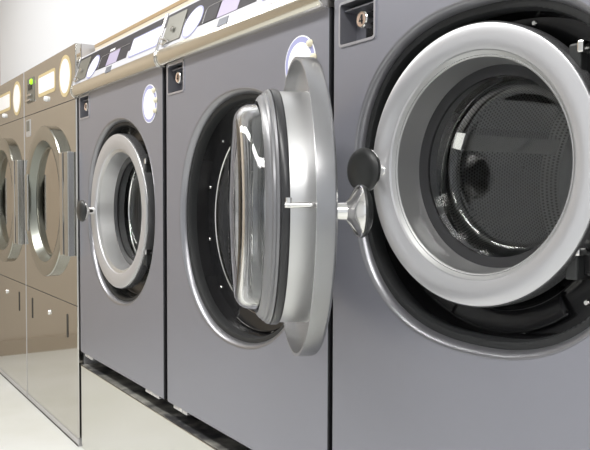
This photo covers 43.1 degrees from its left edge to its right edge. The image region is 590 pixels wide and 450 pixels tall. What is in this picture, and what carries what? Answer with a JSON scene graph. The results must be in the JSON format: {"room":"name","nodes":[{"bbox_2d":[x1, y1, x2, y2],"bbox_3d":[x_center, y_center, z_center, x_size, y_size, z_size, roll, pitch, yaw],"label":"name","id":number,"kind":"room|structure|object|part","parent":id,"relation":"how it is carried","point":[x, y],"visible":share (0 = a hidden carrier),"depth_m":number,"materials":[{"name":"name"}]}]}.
{"room":"laundry","nodes":[
{"label":"laundry","id":0,"kind":"room"},
{"bbox_2d":[0,374,83,449],"bbox_3d":[-0.855,0.965,0.781,4.500,0.100,7.240,-1,3,-33],"label":"floor","id":1,"kind":"structure","parent":0,"point":[23,426],"depth_m":3.05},
{"bbox_2d":[0,73,27,397],"bbox_3d":[-1.179,0.034,3.970,0.744,1.510,0.791,-1,3,-33],"label":"dryer","id":2,"kind":"object","parent":1,"relation":"on","point":[12,194],"visible":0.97,"depth_m":3.65,"materials":[{"name":"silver metal"}]},
{"bbox_3d":[-1.446,-0.126,3.773,0.005,0.453,0.453,-1,3,-33],"label":"door glass","id":3,"kind":"part","parent":2,"relation":"part of","materials":[{"name":"glass"}]},
{"bbox_3d":[-1.456,-0.126,3.766,0.050,0.621,0.621,-1,3,-33],"label":"door","id":4,"kind":"part","parent":2,"relation":"part of","materials":[{"name":"silver metal"}]},
{"bbox_2d":[23,43,100,445],"bbox_3d":[-0.746,0.061,3.304,0.744,1.510,0.791,-1,3,-33],"label":"dryer","id":5,"kind":"object","parent":1,"relation":"on","point":[55,358],"visible":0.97,"depth_m":3.04,"materials":[{"name":"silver metal"}]},
{"bbox_3d":[-1.181,-0.099,3.293,0.008,0.248,0.040,-1,3,-33],"label":"handle","id":6,"kind":"part","parent":5,"relation":"part of","materials":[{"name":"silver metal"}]},
{"bbox_3d":[-1.202,-0.435,3.364,0.003,0.076,0.076,-1,3,-33],"label":"latch plate","id":7,"kind":"part","parent":5,"relation":"part of","materials":[{"name":"silver metal"}]},
{"bbox_3d":[-1.022,-0.099,3.100,0.050,0.621,0.621,-1,3,-33],"label":"door","id":8,"kind":"part","parent":5,"relation":"part of","materials":[{"name":"silver metal"}]},
{"bbox_3d":[-1.013,-0.099,3.106,0.005,0.453,0.453,-1,3,-33],"label":"door glass","id":9,"kind":"part","parent":5,"relation":"part of","materials":[{"name":"glass"}]},
{"bbox_2d":[81,363,250,449],"bbox_3d":[0.162,0.714,1.980,0.720,0.314,2.422,-1,3,-33],"label":"plinth","id":10,"kind":"object","parent":1,"relation":"on","point":[118,413],"visible":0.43,"depth_m":2.37,"materials":[{"name":"white tile"}]},
{"bbox_2d":[70,14,171,403],"bbox_3d":[-0.317,-0.042,2.618,0.768,1.143,0.794,-1,3,-33],"label":"washing machine","id":11,"kind":"object","parent":10,"relation":"on","point":[119,86],"visible":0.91,"depth_m":2.42,"materials":[{"name":"grey metal"}]},
{"bbox_3d":[-0.805,-0.543,2.752,0.046,0.153,0.004,-1,3,-33],"label":"trim","id":12,"kind":"part","parent":11,"relation":"part of","materials":[{"name":"silver metal"}]},
{"bbox_3d":[-0.765,-0.556,2.681,0.035,0.084,0.125,-1,3,-33],"label":"coin plate","id":13,"kind":"part","parent":11,"relation":"part of","materials":[{"name":"grey metal"}]},
{"bbox_3d":[-0.725,-0.049,2.592,0.056,0.076,0.076,-1,3,-34],"label":"knob","id":14,"kind":"part","parent":11,"relation":"part of","materials":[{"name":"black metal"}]},
{"bbox_3d":[-0.570,-0.551,2.433,0.078,0.105,0.794,-1,3,-33],"label":"control panel","id":15,"kind":"part","parent":11,"relation":"part of","materials":[{"name":"grey paint"}]},
{"bbox_3d":[-0.555,-0.045,2.434,0.062,0.501,0.501,-1,3,-34],"label":"door","id":16,"kind":"part","parent":11,"relation":"part of","materials":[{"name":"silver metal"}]},
{"bbox_3d":[-0.494,-0.046,2.475,0.072,0.351,0.351,-1,3,-34],"label":"door glass","id":17,"kind":"part","parent":11,"relation":"part of","materials":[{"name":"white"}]},
{"bbox_2d":[118,127,148,296],"bbox_3d":[-0.509,-0.044,2.471,0.082,0.554,0.579,-1,3,-33],"label":"tub","id":18,"kind":"object","parent":11,"relation":"in","point":[129,195],"depth_m":2.57,"materials":[{"name":"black metal"}]},
{"bbox_2d":[95,0,195,50],"bbox_3d":[-0.294,-0.616,2.122,0.049,0.048,1.568,-1,3,-33],"label":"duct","id":19,"kind":"object","parent":11,"relation":"on","point":[179,4],"visible":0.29,"depth_m":2.35,"materials":[{"name":"beige"}]},
{"bbox_3d":[-0.375,-0.516,2.089,0.046,0.153,0.003,-1,3,-33],"label":"trim","id":20,"kind":"part","parent":11,"relation":"part of","materials":[{"name":"silver metal"}]},
{"bbox_2d":[155,0,373,449],"bbox_3d":[0.127,-0.006,1.726,1.029,1.143,1.190,-1,3,-33],"label":"washing machine","id":21,"kind":"object","parent":10,"relation":"on","point":[254,211],"visible":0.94,"depth_m":1.60,"materials":[{"name":"grey metal"}]},
{"bbox_3d":[-0.369,-0.516,2.081,0.046,0.153,0.004,-1,3,-33],"label":"trim","id":22,"kind":"part","parent":21,"relation":"part of","materials":[{"name":"silver metal"}]},
{"bbox_3d":[-0.329,-0.529,2.010,0.035,0.084,0.125,-1,3,-33],"label":"coin plate","id":23,"kind":"part","parent":21,"relation":"part of","materials":[{"name":"grey metal"}]},
{"bbox_3d":[-0.134,-0.524,1.762,0.078,0.105,0.794,-1,3,-33],"label":"control panel","id":24,"kind":"part","parent":21,"relation":"part of","materials":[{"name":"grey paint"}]},
{"bbox_2d":[197,101,277,335],"bbox_3d":[-0.074,-0.017,1.801,0.082,0.554,0.579,-1,3,-33],"label":"tub","id":25,"kind":"object","parent":21,"relation":"in","point":[213,258],"depth_m":1.98,"materials":[{"name":"black metal"}]},
{"bbox_3d":[-0.076,-0.030,1.264,0.072,0.351,0.351,0,2,-8],"label":"door glass","id":26,"kind":"part","parent":21,"relation":"part of","materials":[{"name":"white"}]},
{"bbox_3d":[-0.003,-0.030,1.274,0.062,0.501,0.501,0,2,-8],"label":"door","id":27,"kind":"part","parent":21,"relation":"part of","materials":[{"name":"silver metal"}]},
{"bbox_3d":[0.081,-0.019,1.057,0.056,0.076,0.076,0,2,-8],"label":"knob","id":28,"kind":"part","parent":21,"relation":"part of","materials":[{"name":"silver metal"}]},
{"bbox_2d":[332,0,589,449],"bbox_3d":[0.554,-0.005,1.276,0.769,1.179,0.794,-1,3,-33],"label":"washing machine","id":29,"kind":"object","parent":10,"relation":"on","point":[461,316],"visible":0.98,"depth_m":1.22,"materials":[{"name":"grey metal"}]},
{"bbox_3d":[0.127,-0.093,1.277,0.056,0.076,0.076,-2,3,-38],"label":"knob","id":30,"kind":"part","parent":29,"relation":"part of","materials":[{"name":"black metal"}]},
{"bbox_3d":[0.288,-0.091,1.155,0.062,0.432,0.432,-2,3,-38],"label":"door","id":31,"kind":"part","parent":29,"relation":"part of","materials":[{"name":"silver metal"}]},
{"bbox_2d":[382,11,589,338],"bbox_3d":[0.333,-0.074,1.173,0.082,0.486,0.531,-1,3,-33],"label":"tub","id":32,"kind":"object","parent":29,"relation":"in","point":[474,198],"depth_m":1.23,"materials":[{"name":"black metal"}]},
{"bbox_3d":[0.346,-0.092,1.200,0.072,0.302,0.302,-2,3,-38],"label":"door glass","id":33,"kind":"part","parent":29,"relation":"part of","materials":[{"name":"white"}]},
{"bbox_2d":[0,0,178,85],"bbox_3d":[0.579,-1.147,1.627,0.894,1.038,7.040,-1,3,-33],"label":"wall","id":34,"kind":"structure","parent":0,"point":[32,32],"depth_m":3.39,"materials":[{"name":"white paint"}]}
]}

